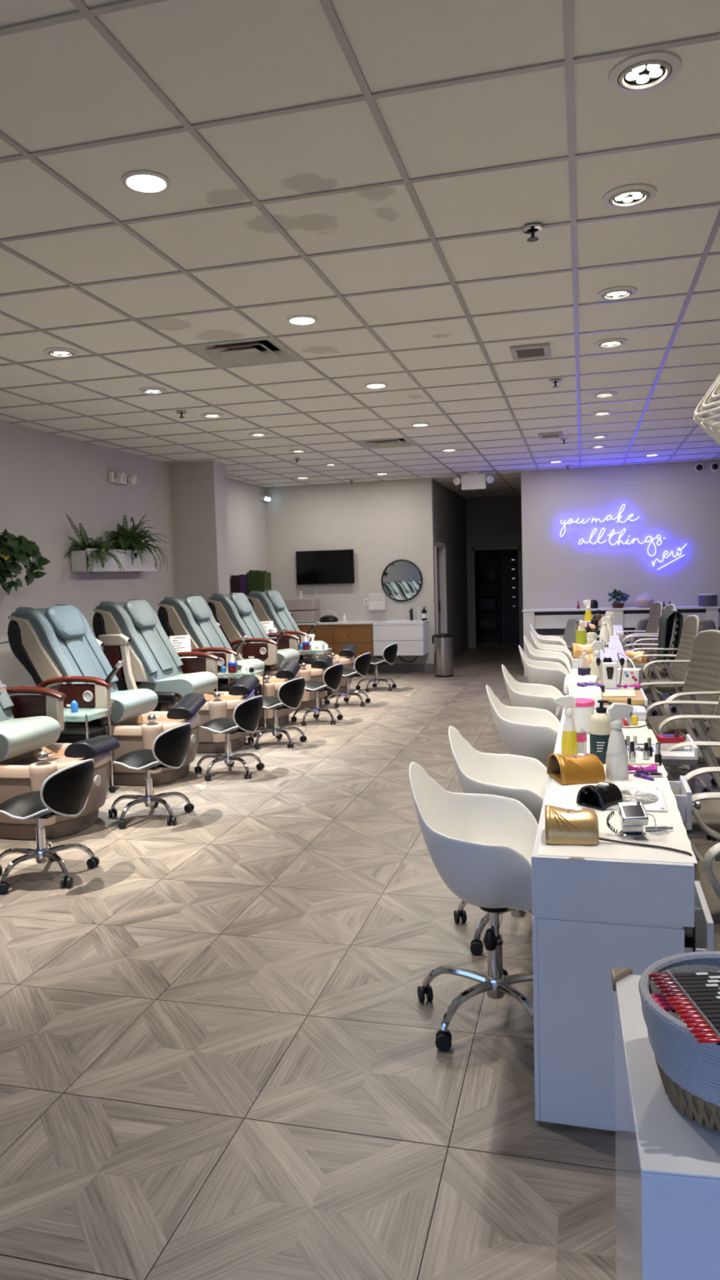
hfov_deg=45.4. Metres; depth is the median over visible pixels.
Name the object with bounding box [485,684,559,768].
armchair
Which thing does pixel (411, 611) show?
faucet
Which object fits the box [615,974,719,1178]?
countertop
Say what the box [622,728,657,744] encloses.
paper towel
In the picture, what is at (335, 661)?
faucet
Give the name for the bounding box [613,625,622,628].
case
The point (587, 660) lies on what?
lamp
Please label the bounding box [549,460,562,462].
recessed light
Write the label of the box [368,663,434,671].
baseboard
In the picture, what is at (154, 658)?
cushion
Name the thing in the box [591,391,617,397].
recessed light
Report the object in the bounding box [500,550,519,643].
door
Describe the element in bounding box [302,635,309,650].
jar
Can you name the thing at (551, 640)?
armchair
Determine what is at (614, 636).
desk
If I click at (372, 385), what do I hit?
recessed light
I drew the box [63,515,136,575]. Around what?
fern
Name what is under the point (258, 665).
seat cushion
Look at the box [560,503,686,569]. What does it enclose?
sign
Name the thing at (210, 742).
basin
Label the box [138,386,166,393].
recessed light
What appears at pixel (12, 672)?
trim
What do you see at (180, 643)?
notice
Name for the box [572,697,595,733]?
canister
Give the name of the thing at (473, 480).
emergency light
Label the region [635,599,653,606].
candy jar
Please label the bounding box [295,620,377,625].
countertop
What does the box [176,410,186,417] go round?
sprinkler
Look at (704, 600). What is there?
speaker
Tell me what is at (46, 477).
wall
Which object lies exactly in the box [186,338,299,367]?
ceiling vent
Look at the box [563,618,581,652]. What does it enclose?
chair
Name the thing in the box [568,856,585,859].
edge patch
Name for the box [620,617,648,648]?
chair
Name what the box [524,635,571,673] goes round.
armchair
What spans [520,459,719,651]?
wall
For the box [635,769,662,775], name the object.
hair clip
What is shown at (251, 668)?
bottle
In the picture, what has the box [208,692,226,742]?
faucet
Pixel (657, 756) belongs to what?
bottle
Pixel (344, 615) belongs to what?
bottle
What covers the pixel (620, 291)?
recessed light
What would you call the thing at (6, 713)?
cushion
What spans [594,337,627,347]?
recessed light
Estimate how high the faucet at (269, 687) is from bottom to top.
0.447 m
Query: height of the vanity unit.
0.672 m
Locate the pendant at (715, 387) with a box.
[693,374,719,445]
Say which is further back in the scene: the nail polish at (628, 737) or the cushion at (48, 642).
the cushion at (48, 642)
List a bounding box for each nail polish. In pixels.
[622,720,629,725]
[626,697,632,719]
[626,735,630,746]
[628,741,635,762]
[631,715,638,724]
[632,735,637,746]
[642,742,649,759]
[647,737,653,756]
[654,743,661,765]
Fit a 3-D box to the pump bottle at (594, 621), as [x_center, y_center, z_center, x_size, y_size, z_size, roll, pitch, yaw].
[2.632,-0.182,9.666,0.080,0.200,0.079,-1,4,15]
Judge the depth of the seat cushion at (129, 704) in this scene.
6.75 m
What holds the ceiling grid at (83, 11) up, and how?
attached to the ceiling
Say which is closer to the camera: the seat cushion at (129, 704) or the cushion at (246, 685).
the seat cushion at (129, 704)
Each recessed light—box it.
[44,346,78,356]
[121,169,170,193]
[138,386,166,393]
[200,412,224,417]
[248,431,268,436]
[286,315,317,324]
[289,448,307,452]
[323,462,339,466]
[364,382,386,388]
[411,422,429,426]
[441,448,456,451]
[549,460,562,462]
[589,434,608,438]
[589,444,606,448]
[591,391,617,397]
[591,410,613,415]
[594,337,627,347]
[596,285,637,299]
[601,182,657,208]
[608,49,681,93]
[644,453,658,456]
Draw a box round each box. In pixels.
[70,548,157,572]
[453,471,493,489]
[576,680,604,692]
[617,667,642,684]
[625,706,646,719]
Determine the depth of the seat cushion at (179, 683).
7.84 m
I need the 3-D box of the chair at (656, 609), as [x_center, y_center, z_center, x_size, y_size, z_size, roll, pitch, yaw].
[3.665,0.056,11.339,0.628,1.112,0.637,-1,4,5]
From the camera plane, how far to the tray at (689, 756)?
4.08 m
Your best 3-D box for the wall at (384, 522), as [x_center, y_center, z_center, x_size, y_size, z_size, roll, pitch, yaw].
[-0.164,-1.024,14.129,2.800,3.068,0.150,-1,4,15]
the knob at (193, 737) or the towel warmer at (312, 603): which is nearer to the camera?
the knob at (193, 737)
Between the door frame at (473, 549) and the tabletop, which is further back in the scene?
the door frame at (473, 549)
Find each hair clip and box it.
[633,771,654,781]
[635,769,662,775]
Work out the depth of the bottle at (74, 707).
6.26 m
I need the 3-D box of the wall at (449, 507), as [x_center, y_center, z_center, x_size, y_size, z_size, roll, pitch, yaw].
[1.637,-1.198,15.798,0.150,3.060,4.000,-1,4,15]
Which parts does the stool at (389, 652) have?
leg, leg, leg, leg, panel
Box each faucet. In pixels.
[28,751,57,825]
[141,714,163,773]
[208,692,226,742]
[260,675,275,719]
[297,662,311,701]
[330,653,339,666]
[408,608,413,620]
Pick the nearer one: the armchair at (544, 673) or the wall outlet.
the armchair at (544, 673)
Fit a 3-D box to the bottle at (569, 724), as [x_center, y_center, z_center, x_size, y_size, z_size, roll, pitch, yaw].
[0.887,0.404,3.649,0.068,0.177,0.067,-1,4,5]
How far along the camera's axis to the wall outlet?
14.01 m
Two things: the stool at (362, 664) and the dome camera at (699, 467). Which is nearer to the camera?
the stool at (362, 664)
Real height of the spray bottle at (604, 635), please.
0.250 m
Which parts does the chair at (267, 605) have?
panel, panel, armrest, arm post, seat frame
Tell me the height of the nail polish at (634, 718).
0.085 m
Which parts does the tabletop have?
file handle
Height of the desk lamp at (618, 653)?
0.157 m
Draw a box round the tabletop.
[537,748,697,863]
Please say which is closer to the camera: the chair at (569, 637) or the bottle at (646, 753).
the bottle at (646, 753)
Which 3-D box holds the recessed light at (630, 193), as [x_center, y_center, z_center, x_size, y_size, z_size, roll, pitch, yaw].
[1.086,-1.785,3.471,0.212,0.017,0.212,-1,4,15]
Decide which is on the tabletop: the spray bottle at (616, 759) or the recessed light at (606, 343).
the spray bottle at (616, 759)
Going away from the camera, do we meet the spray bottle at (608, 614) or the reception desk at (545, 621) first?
the spray bottle at (608, 614)
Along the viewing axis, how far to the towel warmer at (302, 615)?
13.84 m
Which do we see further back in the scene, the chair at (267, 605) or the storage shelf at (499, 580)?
the storage shelf at (499, 580)
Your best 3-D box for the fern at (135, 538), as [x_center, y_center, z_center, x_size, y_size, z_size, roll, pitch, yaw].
[-2.462,-1.105,9.708,0.534,0.707,0.979,-1,4,15]
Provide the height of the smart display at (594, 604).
0.130 m
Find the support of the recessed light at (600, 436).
in the ceiling
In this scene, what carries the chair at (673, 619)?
on the floor at (102, 1186)
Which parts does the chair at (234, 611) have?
panel, armrest, panel, seat frame, arm post, panel, armrest, arm post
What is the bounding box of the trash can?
[431,633,453,677]
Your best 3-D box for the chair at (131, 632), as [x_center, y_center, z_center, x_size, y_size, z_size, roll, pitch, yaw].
[-1.681,0.315,8.066,1.451,1.401,0.863,-1,4,15]
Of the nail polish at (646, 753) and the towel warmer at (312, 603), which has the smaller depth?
the nail polish at (646, 753)
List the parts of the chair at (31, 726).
seat, panel, armrest, arm post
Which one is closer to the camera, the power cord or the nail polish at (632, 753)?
the nail polish at (632, 753)
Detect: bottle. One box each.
[70,700,78,712]
[220,665,226,672]
[240,666,246,672]
[248,666,253,672]
[307,634,315,649]
[318,642,322,649]
[342,613,346,621]
[553,694,577,755]
[562,715,575,731]
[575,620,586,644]
[577,648,591,675]
[582,600,592,621]
[585,622,591,632]
[586,628,596,644]
[589,699,612,763]
[590,640,605,684]
[591,614,598,628]
[592,626,600,640]
[595,609,601,630]
[599,616,610,642]
[605,611,613,635]
[605,702,633,780]
[628,751,635,762]
[642,750,649,759]
[648,746,653,756]
[654,753,661,765]
[674,728,679,737]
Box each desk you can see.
[531,746,713,1131]
[555,704,654,749]
[565,668,634,695]
[571,638,628,668]
[609,631,621,640]
[610,967,719,1279]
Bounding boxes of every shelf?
[475,564,502,643]
[627,662,651,666]
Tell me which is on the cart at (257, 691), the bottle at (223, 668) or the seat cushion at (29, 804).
the bottle at (223, 668)
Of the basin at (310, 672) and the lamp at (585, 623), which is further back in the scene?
the basin at (310, 672)
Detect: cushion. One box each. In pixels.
[0,705,13,721]
[0,715,60,761]
[0,791,47,817]
[10,608,118,693]
[64,688,158,723]
[64,734,119,758]
[95,601,182,684]
[115,749,157,768]
[137,671,217,697]
[160,597,226,653]
[166,693,206,719]
[200,717,236,731]
[208,594,266,643]
[217,658,264,680]
[228,674,259,695]
[243,648,299,668]
[246,591,297,635]
[262,696,281,707]
[275,661,301,678]
[297,640,328,658]
[304,680,325,689]
[311,654,332,668]
[338,643,357,656]
[342,667,355,675]
[370,657,384,663]
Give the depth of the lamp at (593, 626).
9.19 m
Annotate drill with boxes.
[606,800,673,838]
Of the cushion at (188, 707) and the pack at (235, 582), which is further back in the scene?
the pack at (235, 582)
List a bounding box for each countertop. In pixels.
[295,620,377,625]
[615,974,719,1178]
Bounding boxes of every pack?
[231,575,239,592]
[239,574,247,589]
[240,588,247,595]
[246,572,249,594]
[248,569,258,592]
[253,572,257,591]
[257,570,266,591]
[260,572,271,591]
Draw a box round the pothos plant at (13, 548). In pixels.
[0,528,50,594]
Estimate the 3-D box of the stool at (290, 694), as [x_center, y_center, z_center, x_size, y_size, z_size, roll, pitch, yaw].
[-0.809,0.669,8.124,0.594,0.637,0.556,1,5,29]
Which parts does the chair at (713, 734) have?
armrest, armrest, seat, backrest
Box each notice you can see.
[169,635,191,652]
[260,621,273,633]
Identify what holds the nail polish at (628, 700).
on the desk at (641, 722)
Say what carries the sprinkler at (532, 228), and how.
attached to the ceiling
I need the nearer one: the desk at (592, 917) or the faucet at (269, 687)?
the desk at (592, 917)
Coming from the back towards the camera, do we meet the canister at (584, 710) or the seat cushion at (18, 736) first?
the seat cushion at (18, 736)
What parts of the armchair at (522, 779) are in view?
leg, leg, leg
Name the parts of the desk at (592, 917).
panel, drawer, knob, drawer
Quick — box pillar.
[169,460,230,603]
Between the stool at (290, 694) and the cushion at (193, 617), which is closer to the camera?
the stool at (290, 694)
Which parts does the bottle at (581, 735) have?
lid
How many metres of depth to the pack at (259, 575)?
12.75 m
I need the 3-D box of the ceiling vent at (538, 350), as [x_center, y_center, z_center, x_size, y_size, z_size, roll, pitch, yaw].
[1.168,-1.970,5.891,0.260,0.018,0.340,-1,4,15]
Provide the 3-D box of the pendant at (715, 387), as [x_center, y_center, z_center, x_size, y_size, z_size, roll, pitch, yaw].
[1.212,-1.015,2.317,0.528,1.386,0.587,-3,4,-15]
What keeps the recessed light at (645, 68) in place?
in the ceiling
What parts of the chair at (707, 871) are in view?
armrest, seat, armrest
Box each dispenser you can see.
[368,601,386,609]
[421,606,426,620]
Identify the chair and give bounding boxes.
[0,680,119,839]
[7,604,206,786]
[92,599,259,753]
[157,595,301,728]
[206,592,332,710]
[246,590,357,695]
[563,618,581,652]
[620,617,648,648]
[622,604,675,697]
[622,608,679,715]
[623,601,664,679]
[628,614,702,715]
[634,629,719,792]
[645,699,719,840]
[662,741,719,861]
[686,791,719,924]
[699,619,716,631]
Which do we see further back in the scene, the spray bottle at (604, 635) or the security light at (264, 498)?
the security light at (264, 498)
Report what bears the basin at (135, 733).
in the chair at (56, 645)
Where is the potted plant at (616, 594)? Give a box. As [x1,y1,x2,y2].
[607,589,630,608]
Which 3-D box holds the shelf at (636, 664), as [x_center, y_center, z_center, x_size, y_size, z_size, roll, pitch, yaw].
[2.782,0.229,8.677,0.260,0.020,0.400,-1,4,15]
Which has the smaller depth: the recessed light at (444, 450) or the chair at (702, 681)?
the chair at (702, 681)
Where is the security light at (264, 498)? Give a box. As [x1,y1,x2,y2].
[259,495,271,501]
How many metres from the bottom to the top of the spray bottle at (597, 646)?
0.300 m
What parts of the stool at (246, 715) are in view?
leg, leg, leg, leg, panel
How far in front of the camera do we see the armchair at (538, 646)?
9.60 m
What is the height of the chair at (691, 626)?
1.112 m
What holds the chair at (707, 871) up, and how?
on the floor at (102, 1186)
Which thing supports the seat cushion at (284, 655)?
on the chair at (234, 611)
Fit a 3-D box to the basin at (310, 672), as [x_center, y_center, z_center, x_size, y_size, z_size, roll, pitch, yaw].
[-0.745,0.572,10.458,0.730,0.475,0.740,-1,4,15]
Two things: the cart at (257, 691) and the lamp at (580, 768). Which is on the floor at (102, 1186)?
the cart at (257, 691)
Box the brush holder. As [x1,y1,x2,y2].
[602,662,617,688]
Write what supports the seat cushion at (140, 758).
on the stool at (170, 748)
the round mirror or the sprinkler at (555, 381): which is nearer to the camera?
the sprinkler at (555, 381)
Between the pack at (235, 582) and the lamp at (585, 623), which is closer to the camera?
the lamp at (585, 623)
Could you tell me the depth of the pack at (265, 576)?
12.78 m
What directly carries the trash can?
on the floor at (102, 1186)
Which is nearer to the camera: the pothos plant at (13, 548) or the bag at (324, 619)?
the pothos plant at (13, 548)
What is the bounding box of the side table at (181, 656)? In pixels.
[179,656,197,657]
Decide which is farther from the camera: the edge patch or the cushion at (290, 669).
the cushion at (290, 669)
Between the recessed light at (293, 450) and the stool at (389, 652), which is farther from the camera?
the stool at (389, 652)
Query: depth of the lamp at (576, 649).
7.01 m
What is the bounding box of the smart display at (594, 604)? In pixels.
[590,599,598,608]
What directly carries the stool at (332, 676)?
on the floor at (102, 1186)
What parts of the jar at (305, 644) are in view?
lid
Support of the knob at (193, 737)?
in the chair at (56, 645)
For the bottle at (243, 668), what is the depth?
8.59 m
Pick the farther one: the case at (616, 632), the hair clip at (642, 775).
the case at (616, 632)
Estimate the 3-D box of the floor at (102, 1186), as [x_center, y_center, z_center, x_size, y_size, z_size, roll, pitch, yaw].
[1.526,0.890,8.520,8.997,0.001,22.197,-1,4,15]
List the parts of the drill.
coiled cord, white cord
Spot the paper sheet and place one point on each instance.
(607, 692)
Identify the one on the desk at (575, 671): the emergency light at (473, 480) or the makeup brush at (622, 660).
the makeup brush at (622, 660)
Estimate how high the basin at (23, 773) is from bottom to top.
0.475 m
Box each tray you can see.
[603,688,648,706]
[626,746,654,751]
[653,733,697,765]
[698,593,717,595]
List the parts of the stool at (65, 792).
leg, leg, leg, leg, panel, leg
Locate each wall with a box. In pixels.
[0,420,267,635]
[264,477,436,663]
[432,479,468,658]
[465,495,523,648]
[475,549,518,641]
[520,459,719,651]
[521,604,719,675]
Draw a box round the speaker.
[698,595,717,606]
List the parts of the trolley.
post, post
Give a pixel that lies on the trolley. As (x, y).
(644, 664)
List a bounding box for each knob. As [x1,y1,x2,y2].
[93,774,101,786]
[191,734,195,742]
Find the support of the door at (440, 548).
in the wall at (449, 507)
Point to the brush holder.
(609, 669)
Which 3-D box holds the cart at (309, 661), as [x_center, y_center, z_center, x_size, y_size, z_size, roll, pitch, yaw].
[-0.583,0.435,11.110,0.430,0.640,0.324,-1,4,15]
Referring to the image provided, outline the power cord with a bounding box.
[622,724,653,730]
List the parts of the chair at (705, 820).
armrest, seat, armrest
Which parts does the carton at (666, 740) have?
lid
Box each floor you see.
[0,641,719,1279]
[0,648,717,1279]
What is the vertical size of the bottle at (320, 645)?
0.090 m
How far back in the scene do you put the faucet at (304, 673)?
10.06 m
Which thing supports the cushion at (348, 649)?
on the chair at (267, 605)
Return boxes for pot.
[123,546,137,557]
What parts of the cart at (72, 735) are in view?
leg, leg, drawer, leg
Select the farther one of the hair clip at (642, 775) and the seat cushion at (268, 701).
the seat cushion at (268, 701)
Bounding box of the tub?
[268,628,276,638]
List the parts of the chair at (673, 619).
armrest, seat, armrest, leg, backrest, frame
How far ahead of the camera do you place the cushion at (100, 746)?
5.41 m
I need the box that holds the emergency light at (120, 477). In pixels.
[108,471,137,484]
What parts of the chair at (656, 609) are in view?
armrest, seat, armrest, frame, backrest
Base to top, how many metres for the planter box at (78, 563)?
0.235 m
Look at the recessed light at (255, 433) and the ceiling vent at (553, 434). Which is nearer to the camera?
the recessed light at (255, 433)
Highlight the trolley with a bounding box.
[627,659,651,715]
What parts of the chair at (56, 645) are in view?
armrest, panel, panel, seat frame, raised arm, arm post, seat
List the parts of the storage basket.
swatch strip, swatch strip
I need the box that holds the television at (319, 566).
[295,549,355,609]
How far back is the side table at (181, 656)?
8.89 m
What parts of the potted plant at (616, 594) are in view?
pot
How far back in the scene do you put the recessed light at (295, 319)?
5.01 m
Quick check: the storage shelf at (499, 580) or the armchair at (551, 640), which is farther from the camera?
the storage shelf at (499, 580)
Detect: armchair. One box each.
[408,761,537,1051]
[448,725,548,955]
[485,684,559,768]
[501,664,563,721]
[518,644,568,695]
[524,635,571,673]
[529,623,567,648]
[530,631,572,668]
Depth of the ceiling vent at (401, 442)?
9.93 m
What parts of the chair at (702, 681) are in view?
armrest, leg, seat, leg, armrest, leg, backrest, frame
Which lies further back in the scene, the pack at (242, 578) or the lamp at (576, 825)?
the pack at (242, 578)
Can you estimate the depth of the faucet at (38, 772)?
5.19 m
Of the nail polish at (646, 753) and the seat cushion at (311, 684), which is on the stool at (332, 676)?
the seat cushion at (311, 684)
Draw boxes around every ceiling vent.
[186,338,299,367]
[355,438,416,448]
[509,342,551,360]
[537,431,563,439]
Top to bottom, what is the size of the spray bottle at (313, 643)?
0.200 m
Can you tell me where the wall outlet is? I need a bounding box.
[363,598,368,605]
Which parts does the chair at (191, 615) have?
panel, panel, armrest, seat frame, arm post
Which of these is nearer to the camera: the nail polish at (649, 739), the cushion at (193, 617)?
the nail polish at (649, 739)
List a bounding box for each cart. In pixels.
[55,706,116,792]
[216,669,266,737]
[298,648,334,700]
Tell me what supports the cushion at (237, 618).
on the chair at (234, 611)
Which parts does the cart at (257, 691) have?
drawer, leg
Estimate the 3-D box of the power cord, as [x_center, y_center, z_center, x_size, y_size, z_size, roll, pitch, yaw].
[1.350,0.716,4.285,0.210,0.595,0.077,-1,4,15]
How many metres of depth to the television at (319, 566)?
14.04 m
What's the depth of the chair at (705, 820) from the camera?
3.75 m
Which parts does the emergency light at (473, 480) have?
panel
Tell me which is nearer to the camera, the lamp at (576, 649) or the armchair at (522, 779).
the armchair at (522, 779)
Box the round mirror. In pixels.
[381,559,422,601]
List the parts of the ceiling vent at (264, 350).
plate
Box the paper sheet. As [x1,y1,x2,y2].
[602,689,636,696]
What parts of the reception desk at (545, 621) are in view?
post, post, post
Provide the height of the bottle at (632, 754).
0.046 m
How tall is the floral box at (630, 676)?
0.100 m
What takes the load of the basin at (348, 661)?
in the chair at (267, 605)
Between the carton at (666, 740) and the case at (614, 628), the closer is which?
the carton at (666, 740)
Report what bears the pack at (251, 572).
on the cabinet
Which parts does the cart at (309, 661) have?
leg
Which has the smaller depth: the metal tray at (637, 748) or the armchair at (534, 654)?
the metal tray at (637, 748)
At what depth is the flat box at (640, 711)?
4.46 m
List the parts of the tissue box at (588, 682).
panel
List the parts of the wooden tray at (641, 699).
rail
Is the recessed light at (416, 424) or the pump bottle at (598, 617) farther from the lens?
the pump bottle at (598, 617)
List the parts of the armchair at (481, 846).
leg, leg, height knob, mount plate, leg, leg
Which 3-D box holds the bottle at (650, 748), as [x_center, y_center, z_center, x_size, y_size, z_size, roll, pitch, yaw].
[1.210,0.465,3.601,0.027,0.043,0.026,-1,4,15]
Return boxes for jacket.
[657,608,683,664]
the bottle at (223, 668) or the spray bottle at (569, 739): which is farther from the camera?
the bottle at (223, 668)
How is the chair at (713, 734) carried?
on the floor at (102, 1186)
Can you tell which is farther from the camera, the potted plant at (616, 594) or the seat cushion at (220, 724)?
the potted plant at (616, 594)
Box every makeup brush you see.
[595,657,600,679]
[618,657,624,688]
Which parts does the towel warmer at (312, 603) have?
door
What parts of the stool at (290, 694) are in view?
leg, leg, leg, leg, panel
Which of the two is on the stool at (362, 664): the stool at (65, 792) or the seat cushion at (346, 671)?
the seat cushion at (346, 671)
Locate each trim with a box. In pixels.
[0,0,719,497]
[0,625,137,697]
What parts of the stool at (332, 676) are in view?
leg, leg, leg, leg, panel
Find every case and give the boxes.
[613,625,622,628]
[613,627,622,631]
[614,630,623,635]
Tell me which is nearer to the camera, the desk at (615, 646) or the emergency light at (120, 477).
the desk at (615, 646)
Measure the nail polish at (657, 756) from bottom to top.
0.085 m
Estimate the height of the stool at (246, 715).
0.637 m
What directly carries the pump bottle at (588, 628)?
on the desk at (615, 646)
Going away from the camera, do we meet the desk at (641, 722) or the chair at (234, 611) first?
the desk at (641, 722)
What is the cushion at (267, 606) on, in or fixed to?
on the chair at (267, 605)
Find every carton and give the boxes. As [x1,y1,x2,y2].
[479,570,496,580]
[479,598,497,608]
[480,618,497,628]
[655,733,684,750]
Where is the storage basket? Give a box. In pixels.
[638,951,719,1134]
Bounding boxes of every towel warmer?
[284,597,319,610]
[288,609,319,622]
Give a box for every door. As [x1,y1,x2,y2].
[434,542,447,633]
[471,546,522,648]
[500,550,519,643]
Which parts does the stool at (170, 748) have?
leg, leg, leg, leg, panel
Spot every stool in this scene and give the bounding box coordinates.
[0,758,99,894]
[108,722,194,829]
[194,695,264,781]
[247,677,306,749]
[291,662,343,725]
[324,652,371,707]
[355,643,397,692]
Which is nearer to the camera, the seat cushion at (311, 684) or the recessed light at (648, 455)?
the seat cushion at (311, 684)
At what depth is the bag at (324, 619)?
13.82 m
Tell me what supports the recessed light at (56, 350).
in the ceiling
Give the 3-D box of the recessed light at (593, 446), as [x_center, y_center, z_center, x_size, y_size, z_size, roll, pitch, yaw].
[2.926,-2.376,10.579,0.212,0.017,0.212,-1,4,15]
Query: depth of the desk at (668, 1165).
0.93 m
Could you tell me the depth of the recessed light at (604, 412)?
8.26 m
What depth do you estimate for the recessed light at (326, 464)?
11.48 m
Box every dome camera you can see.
[694,462,704,471]
[710,462,719,471]
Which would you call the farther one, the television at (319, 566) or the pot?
the television at (319, 566)
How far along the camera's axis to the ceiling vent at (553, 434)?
9.54 m
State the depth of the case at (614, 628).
9.72 m
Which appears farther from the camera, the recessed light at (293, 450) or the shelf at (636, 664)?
the recessed light at (293, 450)
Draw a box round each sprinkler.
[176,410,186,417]
[521,223,543,242]
[549,379,560,387]
[560,438,568,444]
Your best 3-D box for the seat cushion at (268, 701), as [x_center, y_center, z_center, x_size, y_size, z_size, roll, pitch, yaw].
[-0.807,0.576,8.133,0.430,0.074,0.410,1,5,29]
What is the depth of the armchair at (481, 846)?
3.00 m
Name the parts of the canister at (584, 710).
lid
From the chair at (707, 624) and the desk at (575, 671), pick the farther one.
the chair at (707, 624)
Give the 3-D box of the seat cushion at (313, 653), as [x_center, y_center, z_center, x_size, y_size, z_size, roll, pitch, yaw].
[-0.775,0.127,11.631,0.556,0.194,0.550,-1,4,15]
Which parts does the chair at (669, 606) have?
armrest, armrest, backrest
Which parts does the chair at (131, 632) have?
panel, raised arm, arm post, seat, panel, seat frame, splash panel, panel, armrest, arm post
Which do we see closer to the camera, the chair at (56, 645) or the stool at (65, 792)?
the stool at (65, 792)
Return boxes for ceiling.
[0,0,719,498]
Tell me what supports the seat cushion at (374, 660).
on the stool at (389, 652)
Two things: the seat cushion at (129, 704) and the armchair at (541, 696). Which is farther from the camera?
the seat cushion at (129, 704)
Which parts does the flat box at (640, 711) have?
lid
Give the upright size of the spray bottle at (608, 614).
0.260 m
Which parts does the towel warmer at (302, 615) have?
door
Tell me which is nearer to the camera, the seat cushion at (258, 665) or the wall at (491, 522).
the seat cushion at (258, 665)
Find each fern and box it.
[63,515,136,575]
[104,511,169,571]
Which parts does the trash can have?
lid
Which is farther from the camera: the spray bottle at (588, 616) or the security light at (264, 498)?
the security light at (264, 498)
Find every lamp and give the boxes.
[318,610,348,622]
[545,804,695,951]
[546,752,605,784]
[563,673,601,693]
[566,684,603,708]
[571,643,593,657]
[574,620,591,631]
[575,623,595,630]
[576,782,622,809]
[582,653,593,667]
[617,652,636,668]
[624,649,648,663]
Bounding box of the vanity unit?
[372,619,429,662]
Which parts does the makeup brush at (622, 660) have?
handle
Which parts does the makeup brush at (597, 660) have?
handle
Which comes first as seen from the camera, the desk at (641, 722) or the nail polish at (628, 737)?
the nail polish at (628, 737)
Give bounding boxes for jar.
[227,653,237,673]
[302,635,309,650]
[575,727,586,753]
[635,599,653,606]
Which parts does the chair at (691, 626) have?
armrest, seat, armrest, backrest, frame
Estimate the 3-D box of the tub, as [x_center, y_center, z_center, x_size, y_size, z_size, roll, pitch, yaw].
[-1.131,-0.082,11.167,0.106,0.132,0.106,-1,4,15]
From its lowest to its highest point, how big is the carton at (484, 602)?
0.200 m
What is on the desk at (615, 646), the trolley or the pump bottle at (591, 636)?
the pump bottle at (591, 636)
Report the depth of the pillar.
11.01 m
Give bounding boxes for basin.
[0,742,111,839]
[103,711,200,786]
[167,691,254,753]
[222,675,296,728]
[264,664,328,710]
[297,654,355,695]
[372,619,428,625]
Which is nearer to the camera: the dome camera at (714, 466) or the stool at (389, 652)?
the stool at (389, 652)
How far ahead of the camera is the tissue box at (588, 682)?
5.30 m
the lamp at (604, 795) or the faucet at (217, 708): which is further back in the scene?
the faucet at (217, 708)
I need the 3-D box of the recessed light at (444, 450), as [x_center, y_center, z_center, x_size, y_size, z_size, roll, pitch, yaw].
[1.092,-2.323,10.540,0.178,0.011,0.178,-1,4,15]
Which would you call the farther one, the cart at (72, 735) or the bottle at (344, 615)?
the bottle at (344, 615)
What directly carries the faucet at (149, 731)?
on the chair at (56, 645)
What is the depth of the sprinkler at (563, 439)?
9.90 m
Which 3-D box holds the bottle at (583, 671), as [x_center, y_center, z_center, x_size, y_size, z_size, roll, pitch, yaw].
[1.611,0.170,6.178,0.092,0.220,0.091,-1,4,15]
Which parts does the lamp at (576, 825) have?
power cord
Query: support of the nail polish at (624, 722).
on the desk at (641, 722)
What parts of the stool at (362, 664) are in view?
leg, leg, leg, leg, panel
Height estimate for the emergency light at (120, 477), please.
0.126 m
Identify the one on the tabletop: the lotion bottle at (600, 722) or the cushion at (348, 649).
the lotion bottle at (600, 722)
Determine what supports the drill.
on the tabletop
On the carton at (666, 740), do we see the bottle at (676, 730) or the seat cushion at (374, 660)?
the bottle at (676, 730)
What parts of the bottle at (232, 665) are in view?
lid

